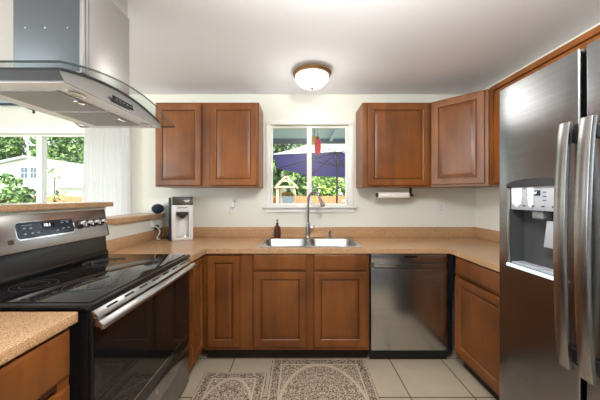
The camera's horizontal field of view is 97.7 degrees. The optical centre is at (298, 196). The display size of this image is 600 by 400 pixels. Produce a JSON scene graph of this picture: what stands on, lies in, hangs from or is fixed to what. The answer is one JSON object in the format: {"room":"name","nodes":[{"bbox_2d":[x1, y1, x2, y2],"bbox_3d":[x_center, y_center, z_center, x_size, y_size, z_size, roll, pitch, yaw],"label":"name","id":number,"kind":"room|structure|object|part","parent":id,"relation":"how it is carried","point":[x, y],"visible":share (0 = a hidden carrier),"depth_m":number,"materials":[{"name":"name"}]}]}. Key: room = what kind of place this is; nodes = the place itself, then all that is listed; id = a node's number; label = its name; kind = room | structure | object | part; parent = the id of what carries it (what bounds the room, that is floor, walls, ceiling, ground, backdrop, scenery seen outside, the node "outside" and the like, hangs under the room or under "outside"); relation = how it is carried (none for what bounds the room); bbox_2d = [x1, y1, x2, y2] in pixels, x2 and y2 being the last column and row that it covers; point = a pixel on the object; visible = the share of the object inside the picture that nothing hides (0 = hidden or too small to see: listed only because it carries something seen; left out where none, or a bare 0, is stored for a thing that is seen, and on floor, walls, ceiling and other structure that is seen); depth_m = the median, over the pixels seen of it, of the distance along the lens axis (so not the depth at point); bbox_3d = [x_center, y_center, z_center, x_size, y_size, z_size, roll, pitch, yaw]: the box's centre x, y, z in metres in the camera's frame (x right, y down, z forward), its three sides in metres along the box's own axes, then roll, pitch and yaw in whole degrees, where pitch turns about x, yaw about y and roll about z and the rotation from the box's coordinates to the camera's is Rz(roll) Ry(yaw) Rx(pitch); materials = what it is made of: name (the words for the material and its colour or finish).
{"room":"kitchen","nodes":[
{"label":"kitchen","id":0,"kind":"room"},
{"bbox_2d":[0,207,160,240],"bbox_3d":[-1.466,0.695,0.735,0.128,1.248,3.869,0,0,0],"label":"wall","id":1,"kind":"structure","parent":0,"point":[130,228],"depth_m":2.04,"materials":[{"name":"white paint"}]},
{"bbox_2d":[0,202,112,211],"bbox_3d":[-1.576,0.053,0.370,0.408,0.032,3.140,0,0,0],"label":"breakfast bar","id":2,"kind":"object","parent":1,"relation":"on","point":[4,207],"visible":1,"depth_m":1.49,"materials":[{"name":"beige laminate"}]},
{"bbox_2d":[106,228,161,252],"bbox_3d":[-1.391,0.361,2.234,0.018,0.089,0.832,0,0,0],"label":"backsplash","id":3,"kind":"structure","parent":1,"relation":"attached to","point":[112,245],"depth_m":2.16,"materials":[{"name":"beige laminate"}]},
{"bbox_2d":[106,213,163,223],"bbox_3d":[-1.506,0.184,2.312,0.277,0.042,0.714,0,0,0],"label":"bar ledge","id":4,"kind":"object","parent":1,"relation":"on","point":[125,218],"visible":0.76,"depth_m":2.20,"materials":[{"name":"beige laminate"}]},
{"bbox_2d":[151,204,163,213],"bbox_3d":[-1.392,0.116,2.585,0.112,0.095,0.112,0,0,0],"label":"smart speaker","id":5,"kind":"object","parent":4,"relation":"on","point":[157,208],"visible":1,"depth_m":2.55},
{"bbox_2d":[150,219,154,230],"bbox_3d":[-1.397,0.265,2.500,0.008,0.116,0.072,0,0,0],"label":"wall outlet","id":6,"kind":"object","parent":1,"relation":"attached to","point":[151,220],"visible":0.48,"depth_m":2.49,"materials":[{"name":"white plastic"}]},
{"bbox_2d":[0,94,475,326],"bbox_3d":[-1.250,0.138,2.740,6.100,2.365,0.140,0,0,0],"label":"wall","id":7,"kind":"structure","parent":0,"point":[210,205],"depth_m":2.67,"materials":[{"name":"white paint"}]},
{"bbox_2d":[0,100,19,105],"bbox_3d":[-3.249,-0.985,2.664,2.099,0.119,0.012,0,0,0],"label":"trim","id":8,"kind":"structure","parent":7,"relation":"attached to","point":[1,101],"depth_m":2.66,"materials":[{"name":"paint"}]},
{"bbox_2d":[0,103,34,113],"bbox_3d":[-2.777,-0.888,2.622,2.245,0.076,0.095,0,0,0],"label":"curtain rod","id":9,"kind":"object","parent":7,"relation":"attached to","point":[33,111],"visible":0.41,"depth_m":2.58,"materials":[{"name":"black plastic"}]},
{"bbox_2d":[82,128,130,215],"bbox_3d":[-1.924,0.188,2.584,0.511,2.145,0.061,0,0,0],"label":"sheer curtain","id":10,"kind":"object","parent":9,"relation":"hanging from","point":[107,151],"visible":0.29,"depth_m":2.58,"materials":[{"name":"fabric"}]},
{"bbox_2d":[0,124,83,201],"bbox_3d":[-2.560,-0.155,2.695,1.740,1.170,0.150,0,0,0],"label":"window","id":11,"kind":"structure","parent":7,"relation":"in","point":[41,140],"depth_m":2.71,"materials":[{"name":"white wood"}]},
{"bbox_3d":[-3.022,-0.122,2.728,0.614,1.023,0.015,0,0,0],"label":"sash","id":12,"kind":"part","parent":11,"relation":"part of","materials":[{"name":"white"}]},
{"bbox_3d":[-2.560,-0.155,2.645,1.740,1.170,0.050,0,0,0],"label":"casing","id":13,"kind":"part","parent":11,"relation":"part of","materials":[{"name":"white wood"}]},
{"bbox_3d":[-2.223,-0.122,2.728,0.864,1.023,0.015,0,0,0],"label":"sash","id":14,"kind":"part","parent":11,"relation":"part of","materials":[{"name":"white"}]},
{"bbox_2d":[155,103,262,187],"bbox_3d":[-0.834,-0.475,2.515,0.942,0.766,0.306,0,0,0],"label":"upper cabinet","id":15,"kind":"object","parent":7,"relation":"attached to","point":[210,145],"visible":1,"depth_m":2.36,"materials":[{"name":"brown wood"}]},
{"bbox_3d":[-1.089,-0.474,2.367,0.278,0.610,0.010,0,0,0],"label":"raised panel","id":16,"kind":"part","parent":15,"relation":"part of","materials":[{"name":"brown wood"}]},
{"bbox_3d":[-1.089,-0.474,2.372,0.408,0.740,0.020,0,0,0],"label":"door","id":17,"kind":"part","parent":15,"relation":"part of","materials":[{"name":"brown wood"}]},
{"bbox_3d":[-0.593,-0.474,2.372,0.425,0.740,0.020,0,0,0],"label":"door","id":18,"kind":"part","parent":15,"relation":"part of","materials":[{"name":"brown wood"}]},
{"bbox_3d":[-0.593,-0.474,2.367,0.295,0.610,0.010,0,0,0],"label":"raised panel","id":19,"kind":"part","parent":15,"relation":"part of","materials":[{"name":"brown wood"}]},
{"bbox_2d":[229,202,236,212],"bbox_3d":[-0.672,0.105,2.665,0.072,0.116,0.008,0,0,0],"label":"wall outlet","id":20,"kind":"object","parent":7,"relation":"attached to","point":[231,210],"visible":0.75,"depth_m":2.66,"materials":[{"name":"white plastic"}]},
{"bbox_2d":[230,200,234,207],"bbox_3d":[-0.672,0.066,2.648,0.044,0.080,0.027,0,0,0],"label":"night light","id":21,"kind":"object","parent":20,"relation":"attached to","point":[232,203],"visible":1,"depth_m":2.64,"materials":[{"name":"white plastic"}]},
{"bbox_2d":[263,120,356,212],"bbox_3d":[0.111,-0.311,2.692,0.949,0.938,0.155,0,0,0],"label":"window","id":22,"kind":"structure","parent":7,"relation":"in","point":[270,207],"depth_m":2.65,"materials":[{"name":"white wood"}]},
{"bbox_3d":[-0.095,-0.326,2.728,0.367,0.795,0.015,0,0,0],"label":"sash","id":23,"kind":"part","parent":22,"relation":"part of","materials":[{"name":"white"}]},
{"bbox_3d":[0.111,0.119,2.662,0.949,0.078,0.094,0,0,0],"label":"sill","id":24,"kind":"part","parent":22,"relation":"part of","materials":[{"name":"white wood"}]},
{"bbox_3d":[0.307,-0.326,2.728,0.364,0.795,0.015,0,0,0],"label":"sash","id":25,"kind":"part","parent":22,"relation":"part of","materials":[{"name":"white"}]},
{"bbox_2d":[161,227,474,236],"bbox_3d":[0.199,0.355,2.659,3.198,0.101,0.018,0,0,0],"label":"backsplash","id":26,"kind":"structure","parent":7,"relation":"attached to","point":[197,231],"depth_m":2.65,"materials":[{"name":"beige laminate"}]},
{"bbox_2d":[356,103,429,187],"bbox_3d":[0.886,-0.475,2.515,0.617,0.766,0.306,0,0,0],"label":"upper cabinet","id":27,"kind":"object","parent":7,"relation":"attached to","point":[393,139],"visible":1,"depth_m":2.36,"materials":[{"name":"brown wood"}]},
{"bbox_2d":[375,187,413,197],"bbox_3d":[0.911,-0.041,2.500,0.353,0.100,0.054,0,0,0],"label":"paper towel holder","id":28,"kind":"object","parent":27,"relation":"attached to","point":[379,194],"visible":1,"depth_m":2.48,"materials":[{"name":"white paper"}]},
{"bbox_3d":[0.899,-0.474,2.367,0.422,0.610,0.010,0,0,0],"label":"raised panel","id":29,"kind":"part","parent":27,"relation":"part of","materials":[{"name":"brown wood"}]},
{"bbox_2d":[438,202,444,213],"bbox_3d":[1.447,0.112,2.665,0.072,0.116,0.008,0,0,0],"label":"wall outlet","id":30,"kind":"object","parent":7,"relation":"attached to","point":[441,205],"visible":1,"depth_m":2.66,"materials":[{"name":"white plastic"}]},
{"bbox_2d":[422,89,499,187],"bbox_3d":[1.495,-0.475,2.372,0.606,0.766,0.592,0,0,0],"label":"upper cabinet","id":31,"kind":"object","parent":7,"relation":"attached to","point":[459,125],"visible":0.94,"depth_m":2.20,"materials":[{"name":"brown wood"}]},
{"bbox_3d":[1.334,-0.479,2.222,0.009,0.608,0.268,0,0,-45],"label":"raised panel","id":32,"kind":"part","parent":31,"relation":"part of","materials":[{"name":"brown wood"}]},
{"bbox_3d":[1.337,-0.479,2.225,0.398,0.738,0.020,0,0,45],"label":"door","id":33,"kind":"part","parent":31,"relation":"part of","materials":[{"name":"brown wood"}]},
{"bbox_3d":[-0.085,0.185,2.966,0.370,0.190,0.308,0,0,0],"label":"shelf","id":34,"kind":"object","parent":7,"relation":"attached to","visible":0},
{"bbox_2d":[281,188,294,202],"bbox_3d":[-0.130,-0.007,2.998,0.167,0.192,0.164,0,0,0],"label":"flower pot","id":35,"kind":"object","parent":34,"relation":"on","point":[288,196],"visible":0.98,"depth_m":2.95,"materials":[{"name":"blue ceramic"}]},
{"bbox_3d":[-0.128,0.040,3.000,0.152,0.099,0.152,0,0,0],"label":"pot","id":36,"kind":"part","parent":35,"relation":"part of","materials":[{"name":"blue ceramic"}]},
{"bbox_2d":[0,0,599,93],"bbox_3d":[-1.250,-1.105,-0.015,6.300,0.120,5.570,0,0,0],"label":"ceiling","id":37,"kind":"structure","parent":0,"point":[176,46],"depth_m":1.75,"materials":[{"name":"white paint"}]},
{"bbox_2d":[0,0,174,127],"bbox_3d":[-1.035,-0.714,1.202,0.570,0.661,0.765,0,0,0],"label":"range hood","id":38,"kind":"object","parent":37,"relation":"attached to","point":[70,61],"visible":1,"depth_m":1.05,"materials":[{"name":"silver metal"}]},
{"bbox_3d":[-1.000,-0.411,0.886,0.406,0.035,0.003,0,0,0],"label":"panel","id":39,"kind":"part","parent":38,"relation":"part of","materials":[{"name":"grey metal"}]},
{"bbox_3d":[-1.016,-0.710,1.055,0.265,0.407,0.002,0,0,0],"label":"panel","id":40,"kind":"part","parent":38,"relation":"part of","materials":[{"name":"grey metal"}]},
{"bbox_3d":[-1.000,-0.395,1.202,0.396,0.013,0.621,0,0,0],"label":"under panel","id":41,"kind":"part","parent":38,"relation":"part of","materials":[{"name":"silver metal"}]},
{"bbox_2d":[293,63,331,89],"bbox_3d":[0.108,-0.965,2.170,0.320,0.158,0.320,0,0,0],"label":"ceiling lamp","id":42,"kind":"object","parent":37,"relation":"attached to","point":[312,76],"visible":1,"depth_m":2.08,"materials":[{"name":"white glass"}]},
{"bbox_3d":[0.108,-0.949,2.170,0.278,0.092,0.278,0,0,0],"label":"lamp shade","id":43,"kind":"part","parent":42,"relation":"part of","materials":[{"name":"white glass"}]},
{"bbox_2d":[178,327,495,399],"bbox_3d":[-1.250,1.380,-0.015,6.300,0.120,5.570,0,0,0],"label":"floor","id":44,"kind":"structure","parent":0,"point":[393,379],"depth_m":1.94,"materials":[{"name":"tile"}]},
{"bbox_2d":[0,327,68,399],"bbox_3d":[-1.085,0.883,0.528,0.580,0.871,0.797,0,0,0],"label":"base cabinet","id":45,"kind":"object","parent":44,"relation":"on","point":[41,372],"visible":0.73,"depth_m":0.81,"materials":[{"name":"brown wood"}]},
{"bbox_2d":[0,312,77,365],"bbox_3d":[-1.091,0.381,0.491,0.617,0.128,0.882,0,0,0],"label":"countertop","id":46,"kind":"structure","parent":45,"relation":"on","point":[20,332],"depth_m":0.82,"materials":[{"name":"beige laminate"}]},
{"bbox_3d":[-0.825,0.777,0.528,0.014,0.305,0.707,0,0,0],"label":"rail","id":47,"kind":"part","parent":45,"relation":"part of","materials":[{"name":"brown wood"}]},
{"bbox_3d":[-0.804,0.777,0.531,0.020,0.245,0.767,0,0,0],"label":"drawer","id":48,"kind":"part","parent":45,"relation":"part of","materials":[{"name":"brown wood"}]},
{"bbox_2d":[0,209,195,399],"bbox_3d":[-1.050,0.701,1.381,0.690,1.236,0.867,0,0,0],"label":"electric range","id":49,"kind":"object","parent":44,"relation":"on","point":[129,339],"visible":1,"depth_m":1.26,"materials":[{"name":"black glass"}]},
{"bbox_3d":[-1.353,0.178,1.382,0.081,0.189,0.860,0,0,0],"label":"control panel","id":50,"kind":"part","parent":49,"relation":"part of","materials":[{"name":"silver metal"}]},
{"bbox_2d":[0,254,189,310],"bbox_3d":[-1.048,0.404,1.382,0.593,0.021,0.860,0,0,0],"label":"cooktop","id":51,"kind":"object","parent":49,"relation":"in","point":[95,282],"depth_m":1.21,"materials":[{"name":"black glass"}]},
{"bbox_3d":[-0.739,0.466,0.980,0.032,0.028,0.032,0,0,0],"label":"handle mount","id":52,"kind":"part","parent":49,"relation":"part of","materials":[{"name":"silver metal"}]},
{"bbox_3d":[-0.765,0.719,1.382,0.017,0.533,0.840,0,0,0],"label":"oven door","id":53,"kind":"part","parent":49,"relation":"part of","materials":[{"name":"black glass"}]},
{"bbox_3d":[-0.756,0.692,1.382,0.002,0.467,0.834,0,0,0],"label":"door glass","id":54,"kind":"part","parent":49,"relation":"part of","materials":[{"name":"black glass"}]},
{"bbox_3d":[-0.717,0.465,1.376,0.025,0.033,0.856,0,0,0],"label":"handle","id":55,"kind":"part","parent":49,"relation":"part of","materials":[{"name":"silver metal"}]},
{"bbox_3d":[-0.755,0.929,1.382,0.003,0.006,0.834,0,0,0],"label":"door trim","id":56,"kind":"part","parent":49,"relation":"part of","materials":[{"name":"silver metal"}]},
{"bbox_3d":[-0.766,1.133,1.382,0.015,0.285,0.840,0,0,0],"label":"storage drawer","id":57,"kind":"part","parent":49,"relation":"part of","materials":[{"name":"silver metal"}]},
{"bbox_3d":[-0.755,1.046,1.382,0.007,0.097,0.836,0,0,0],"label":"drawer trim","id":58,"kind":"part","parent":49,"relation":"part of","materials":[{"name":"silver metal"}]},
{"bbox_2d":[188,255,203,373],"bbox_3d":[-1.055,0.883,1.954,0.620,0.871,0.263,0,0,0],"label":"base cabinet","id":59,"kind":"object","parent":44,"relation":"on","point":[196,275],"visible":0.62,"depth_m":1.92,"materials":[{"name":"brown wood"}]},
{"bbox_3d":[-0.750,0.827,1.955,0.010,0.598,0.087,0,0,0],"label":"raised panel","id":60,"kind":"part","parent":59,"relation":"part of","materials":[{"name":"brown wood"}]},
{"bbox_2d":[204,254,253,357],"bbox_3d":[-0.564,0.883,2.355,0.382,0.871,0.570,0,0,0],"label":"base cabinet","id":61,"kind":"object","parent":44,"relation":"on","point":[227,277],"visible":0.79,"depth_m":2.08,"materials":[{"name":"brown wood"}]},
{"bbox_3d":[-0.598,0.827,2.079,0.254,0.717,0.020,0,0,0],"label":"door","id":62,"kind":"part","parent":61,"relation":"part of","materials":[{"name":"brown wood"}]},
{"bbox_3d":[-0.598,0.827,2.075,0.124,0.587,0.010,0,0,0],"label":"raised panel","id":63,"kind":"part","parent":61,"relation":"part of","materials":[{"name":"brown wood"}]},
{"bbox_2d":[191,372,266,399],"bbox_3d":[-0.469,1.315,1.458,0.466,0.008,1.015,0,0,0],"label":"kitchen rug","id":64,"kind":"object","parent":44,"relation":"on","point":[213,385],"visible":1,"depth_m":1.81,"materials":[{"name":"beige fabric"}]},
{"bbox_2d":[252,254,368,357],"bbox_3d":[0.093,0.883,2.355,0.929,0.871,0.570,0,0,0],"label":"base cabinet","id":65,"kind":"object","parent":44,"relation":"on","point":[304,305],"visible":0.91,"depth_m":2.07,"materials":[{"name":"brown wood"}]},
{"bbox_3d":[-0.150,0.516,2.079,0.418,0.125,0.020,0,0,0],"label":"drawer","id":66,"kind":"part","parent":65,"relation":"part of","materials":[{"name":"brown wood"}]},
{"bbox_3d":[-0.150,0.891,2.079,0.418,0.587,0.020,0,0,0],"label":"door","id":67,"kind":"part","parent":65,"relation":"part of","materials":[{"name":"brown wood"}]},
{"bbox_3d":[-0.150,0.891,2.075,0.288,0.457,0.010,0,0,0],"label":"raised panel","id":68,"kind":"part","parent":65,"relation":"part of","materials":[{"name":"brown wood"}]},
{"bbox_2d":[106,227,499,271],"bbox_3d":[0.199,0.375,1.965,3.198,0.140,1.406,0,0,0],"label":"countertop","id":69,"kind":"structure","parent":65,"relation":"on","point":[481,246],"depth_m":2.29,"materials":[{"name":"beige laminate"}]},
{"bbox_2d":[150,223,159,239],"bbox_3d":[-1.353,0.324,2.473,0.079,0.160,0.069,0,0,0],"label":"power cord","id":70,"kind":"object","parent":69,"relation":"on","point":[151,224],"visible":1,"depth_m":2.45,"materials":[{"name":"white plastic"}]},
{"bbox_2d":[154,225,168,238],"bbox_3d":[-1.332,0.339,2.549,0.131,0.130,0.063,0,0,-29],"label":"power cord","id":71,"kind":"object","parent":69,"relation":"on","point":[155,228],"visible":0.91,"depth_m":2.53,"materials":[{"name":"black plastic"}]},
{"bbox_2d":[169,197,192,240],"bbox_3d":[-1.138,0.201,2.524,0.210,0.408,0.169,0,0,-25],"label":"water dispenser","id":72,"kind":"object","parent":69,"relation":"on","point":[180,208],"visible":1,"depth_m":2.47,"materials":[{"name":"white plastic"}]},
{"bbox_3d":[-1.225,0.205,2.491,0.023,0.400,0.156,0,0,-25],"label":"tank","id":73,"kind":"part","parent":72,"relation":"part of","materials":[{"name":"blue plastic"}]},
{"bbox_3d":[-1.126,0.036,2.533,0.178,0.077,0.163,0,0,-25],"label":"panel","id":74,"kind":"part","parent":72,"relation":"part of","materials":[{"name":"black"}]},
{"bbox_3d":[-1.109,0.172,2.491,0.096,0.057,0.057,0,0,-25],"label":"spout","id":75,"kind":"part","parent":72,"relation":"part of","materials":[{"name":"black plastic"}]},
{"bbox_2d":[274,219,280,237],"bbox_3d":[-0.212,0.310,2.561,0.065,0.181,0.068,0,0,0],"label":"soap bottle","id":76,"kind":"object","parent":69,"relation":"on","point":[277,230],"visible":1,"depth_m":2.54,"materials":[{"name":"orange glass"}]},
{"bbox_2d":[258,238,362,246],"bbox_3d":[0.092,0.496,2.360,0.861,0.188,0.496,0,0,0],"label":"double sink","id":77,"kind":"object","parent":69,"relation":"in","point":[267,242],"visible":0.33,"depth_m":2.50,"materials":[{"name":"silver metal"}]},
{"bbox_3d":[-0.113,0.496,2.330,0.375,0.188,0.360,0,0,0],"label":"bowl","id":78,"kind":"part","parent":77,"relation":"part of","materials":[{"name":"silver metal"}]},
{"bbox_3d":[0.295,0.496,2.330,0.380,0.188,0.360,0,0,0],"label":"bowl","id":79,"kind":"part","parent":77,"relation":"part of","materials":[{"name":"silver metal"}]},
{"bbox_2d":[305,191,324,238],"bbox_3d":[0.166,0.174,2.494,0.092,0.455,0.259,0,0,-40],"label":"kitchen faucet","id":80,"kind":"object","parent":69,"relation":"on","point":[308,227],"visible":1,"depth_m":2.54,"materials":[{"name":"silver metal"}]},
{"bbox_3d":[0.326,0.891,2.075,0.288,0.457,0.010,0,0,0],"label":"raised panel","id":81,"kind":"part","parent":65,"relation":"part of","materials":[{"name":"brown wood"}]},
{"bbox_3d":[0.326,0.516,2.079,0.418,0.125,0.020,0,0,0],"label":"drawer","id":82,"kind":"part","parent":65,"relation":"part of","materials":[{"name":"brown wood"}]},
{"bbox_3d":[0.326,0.891,2.079,0.418,0.587,0.020,0,0,0],"label":"door","id":83,"kind":"part","parent":65,"relation":"part of","materials":[{"name":"brown wood"}]},
{"bbox_2d":[266,359,379,399],"bbox_3d":[0.157,1.315,1.564,0.740,0.008,1.128,0,0,0],"label":"kitchen rug","id":84,"kind":"object","parent":44,"relation":"on","point":[290,379],"visible":1,"depth_m":1.86,"materials":[{"name":"beige fabric"}]},
{"bbox_2d":[369,254,451,358],"bbox_3d":[0.894,0.884,2.338,0.656,0.869,0.564,0,0,0],"label":"dishwasher","id":85,"kind":"object","parent":44,"relation":"on","point":[410,295],"visible":0.94,"depth_m":2.07,"materials":[{"name":"silver metal"}]},
{"bbox_3d":[0.873,0.537,2.063,0.565,0.029,0.010,0,0,0],"label":"handle","id":86,"kind":"part","parent":85,"relation":"part of","materials":[{"name":"silver metal"}]},
{"bbox_2d":[455,256,499,399],"bbox_3d":[1.490,0.883,1.657,0.570,0.871,0.775,0,0,0],"label":"base cabinet","id":87,"kind":"object","parent":44,"relation":"on","point":[477,287],"visible":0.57,"depth_m":1.76,"materials":[{"name":"brown wood"}]},
{"bbox_3d":[1.214,0.523,1.657,0.020,0.123,0.739,0,0,0],"label":"drawer","id":88,"kind":"part","parent":87,"relation":"part of","materials":[{"name":"brown wood"}]},
{"bbox_3d":[1.210,0.898,1.657,0.010,0.443,0.609,0,0,0],"label":"raised panel","id":89,"kind":"part","parent":87,"relation":"part of","materials":[{"name":"brown wood"}]},
{"bbox_2d":[500,38,599,399],"bbox_3d":[1.334,0.400,0.795,0.882,1.840,0.901,0,0,0],"label":"refrigerator","id":90,"kind":"object","parent":44,"relation":"on","point":[550,117],"visible":1,"depth_m":0.99,"materials":[{"name":"grey metal"}]},
{"bbox_3d":[0.947,0.128,1.059,0.005,0.335,0.258,0,0,0],"label":"dispenser frame","id":91,"kind":"part","parent":90,"relation":"part of","materials":[{"name":"silver metal"}]},
{"bbox_2d":[507,178,553,187],"bbox_3d":[0.946,-0.058,1.059,0.008,0.036,0.262,0,0,0],"label":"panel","id":92,"kind":"object","parent":90,"relation":"attached to","point":[511,182],"depth_m":1.07,"materials":[{"name":"black plastic"}]},
{"bbox_3d":[0.980,0.005,1.059,0.056,0.100,0.236,0,0,0],"label":"dispenser panel","id":93,"kind":"part","parent":90,"relation":"part of","materials":[{"name":"grey metal"}]},
{"bbox_3d":[0.912,0.165,0.904,0.038,0.840,0.041,0,0,0],"label":"handle","id":94,"kind":"part","parent":90,"relation":"part of","materials":[{"name":"silver metal"}]},
{"bbox_3d":[0.935,0.540,0.904,0.029,0.044,0.026,0,0,0],"label":"handle mount","id":95,"kind":"part","parent":90,"relation":"part of","materials":[{"name":"black plastic"}]},
{"bbox_3d":[0.935,-0.210,0.904,0.029,0.044,0.026,0,0,0],"label":"handle mount","id":96,"kind":"part","parent":90,"relation":"part of","materials":[{"name":"black plastic"}]},
{"bbox_3d":[0.912,0.165,0.834,0.038,0.840,0.041,0,0,0],"label":"handle","id":97,"kind":"part","parent":90,"relation":"part of","materials":[{"name":"silver metal"}]},
{"bbox_3d":[0.990,0.366,0.607,0.080,1.737,0.524,0,0,0],"label":"door","id":98,"kind":"part","parent":90,"relation":"part of","materials":[{"name":"metal"}]},
{"bbox_3d":[0.935,0.540,0.834,0.029,0.044,0.026,0,0,0],"label":"handle mount","id":99,"kind":"part","parent":90,"relation":"part of","materials":[{"name":"black plastic"}]},
{"bbox_3d":[0.935,-0.210,0.834,0.029,0.044,0.026,0,0,0],"label":"handle mount","id":100,"kind":"part","parent":90,"relation":"part of","materials":[{"name":"black plastic"}]},
{"bbox_2d":[476,23,599,230],"bbox_3d":[1.870,0.138,-0.015,0.140,2.365,5.370,0,0,0],"label":"wall","id":101,"kind":"structure","parent":0,"point":[487,198],"depth_m":2.46,"materials":[{"name":"white paint"}]},
{"bbox_2d":[475,227,499,242],"bbox_3d":[1.789,0.355,1.956,0.018,0.101,1.388,0,0,0],"label":"backsplash","id":102,"kind":"structure","parent":101,"relation":"attached to","point":[492,235],"depth_m":2.47,"materials":[{"name":"beige laminate"}]},
{"bbox_2d":[489,25,599,184],"bbox_3d":[1.637,-0.475,1.600,0.320,0.766,0.920,0,0,0],"label":"upper cabinet","id":103,"kind":"object","parent":101,"relation":"attached to","point":[581,42],"visible":0.29,"depth_m":1.93,"materials":[{"name":"brown wood"}]},
{"bbox_3d":[1.486,-0.451,1.802,0.020,0.694,0.365,0,0,0],"label":"door","id":104,"kind":"part","parent":103,"relation":"part of","materials":[{"name":"brown wood"}]},
{"bbox_3d":[1.486,-0.451,1.385,0.020,0.694,0.410,0,0,0],"label":"door","id":105,"kind":"part","parent":103,"relation":"part of","materials":[{"name":"brown wood"}]},
{"label":"outside","id":106,"kind":"structure","parent":0,"visible":0},
{"bbox_3d":[-10.000,1.520,36.415,100.000,0.100,67.170,0,0,0],"label":"ground","id":107,"kind":"structure","parent":106,"visible":0},
{"bbox_2d":[0,137,27,159],"bbox_3d":[-31.441,-3.395,26.104,6.523,9.740,5.092,0,0,-25],"label":"tree","id":108,"kind":"object","parent":107,"relation":"on","point":[15,147],"visible":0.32,"depth_m":26.30,"materials":[{"name":"green plant"}]},
{"bbox_2d":[0,172,35,202],"bbox_3d":[-5.574,0.480,5.153,1.438,1.987,0.980,0,0,0],"label":"shrub","id":109,"kind":"object","parent":107,"relation":"on","point":[8,195],"visible":0.17,"depth_m":5.10,"materials":[{"name":"green plant"}]},
{"bbox_2d":[0,155,82,195],"bbox_3d":[-13.275,-0.360,17.150,9.350,3.660,8.100,0,0,0],"label":"house","id":110,"kind":"structure","parent":107,"relation":"on","point":[24,167],"depth_m":13.98,"materials":[{"name":"white"}]},
{"bbox_3d":[-14.640,-1.290,13.954,0.360,0.560,0.009,0,0,0],"label":"pane","id":111,"kind":"part","parent":110,"relation":"part of","materials":[{"name":"blue"}]},
{"bbox_3d":[-14.140,-1.290,13.954,0.360,0.560,0.009,0,0,0],"label":"pane","id":112,"kind":"part","parent":110,"relation":"part of","materials":[{"name":"blue"}]},
{"bbox_2d":[32,167,72,201],"bbox_3d":[-4.137,0.482,4.428,0.610,1.975,0.589,0,0,-41],"label":"sapling","id":113,"kind":"object","parent":107,"relation":"on","point":[51,171],"visible":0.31,"depth_m":4.39,"materials":[{"name":"green plant"}]},
{"bbox_2d":[26,137,83,163],"bbox_3d":[-24.115,-3.192,27.047,5.771,9.334,5.450,0,0,-37],"label":"tree","id":114,"kind":"object","parent":107,"relation":"on","point":[62,148],"visible":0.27,"depth_m":25.69,"materials":[{"name":"green plant"}]},
{"bbox_2d":[78,143,83,163],"bbox_3d":[-18.006,-3.925,26.051,6.143,10.800,6.418,0,0,0],"label":"tree","id":115,"kind":"object","parent":107,"relation":"on","point":[81,157],"visible":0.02,"depth_m":24.55,"materials":[{"name":"green plant"}]},
{"bbox_2d":[0,195,344,202],"bbox_3d":[-2.460,0.685,10.580,19.180,1.570,0.160,0,0,0],"label":"fence","id":116,"kind":"object","parent":107,"relation":"on","point":[299,199],"visible":0.06,"depth_m":10.50,"materials":[{"name":"brown wood"}]},
{"bbox_2d":[274,175,297,202],"bbox_3d":[-0.429,0.348,9.365,0.824,2.243,0.870,0,0,0],"label":"playhouse","id":117,"kind":"object","parent":107,"relation":"on","point":[279,191],"visible":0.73,"depth_m":9.00,"materials":[{"name":"brown wood"}]},
{"bbox_3d":[-0.745,0.555,9.035,0.070,1.831,0.070,0,0,0],"label":"post","id":118,"kind":"part","parent":117,"relation":"part of","materials":[{"name":"white wood"}]},
{"bbox_3d":[-0.745,0.555,9.735,0.070,1.831,0.070,0,0,0],"label":"post","id":119,"kind":"part","parent":117,"relation":"part of","materials":[{"name":"white wood"}]},
{"bbox_3d":[-0.453,0.580,9.760,0.495,1.779,0.020,0,0,0],"label":"panel","id":120,"kind":"part","parent":117,"relation":"part of","materials":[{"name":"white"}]},
{"bbox_3d":[-0.155,0.555,9.035,0.070,1.831,0.070,0,0,0],"label":"post","id":121,"kind":"part","parent":117,"relation":"part of","materials":[{"name":"white wood"}]},
{"bbox_2d":[273,144,315,200],"bbox_3d":[-0.449,-1.502,17.366,3.620,6.520,4.492,0,0,0],"label":"tree","id":122,"kind":"object","parent":107,"relation":"on","point":[300,180],"visible":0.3,"depth_m":15.85,"materials":[{"name":"green plant"}]},
{"bbox_2d":[273,144,344,202],"bbox_3d":[1.000,0.120,6.900,3.287,2.699,3.267,0,0,0],"label":"parasol","id":123,"kind":"object","parent":107,"relation":"on","point":[330,162],"visible":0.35,"depth_m":7.13,"materials":[{"name":"purple fabric"}]},
{"bbox_2d":[273,129,344,143],"bbox_3d":[0.450,0.180,3.840,4.300,2.580,2.020,0,0,0],"label":"patio cover","id":124,"kind":"object","parent":107,"relation":"on","point":[280,136],"visible":0.12,"depth_m":4.52,"materials":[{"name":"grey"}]},
{"bbox_2d":[312,129,316,144],"bbox_3d":[0.205,-0.887,3.550,0.180,0.344,0.180,0,0,0],"label":"light","id":125,"kind":"object","parent":124,"relation":"hanging from","point":[314,136],"visible":0.41,"depth_m":3.48,"materials":[{"name":"beige"}]},
{"bbox_2d":[314,129,320,154],"bbox_3d":[0.232,-0.792,3.250,0.086,0.534,0.086,0,0,0],"label":"lantern","id":126,"kind":"object","parent":124,"relation":"hanging from","point":[317,145],"visible":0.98,"depth_m":3.22,"materials":[{"name":"red glass"}]},
{"bbox_3d":[0.232,-0.627,3.250,0.086,0.205,0.086,0,0,0],"label":"glass","id":127,"kind":"part","parent":126,"relation":"part of","materials":[{"name":"red glass"}]},
{"bbox_2d":[304,176,344,200],"bbox_3d":[1.702,0.034,11.395,3.165,2.878,1.215,0,0,0],"label":"bush","id":128,"kind":"object","parent":107,"relation":"on","point":[327,185],"visible":0.17,"depth_m":11.07,"materials":[{"name":"green plant"}]}
]}

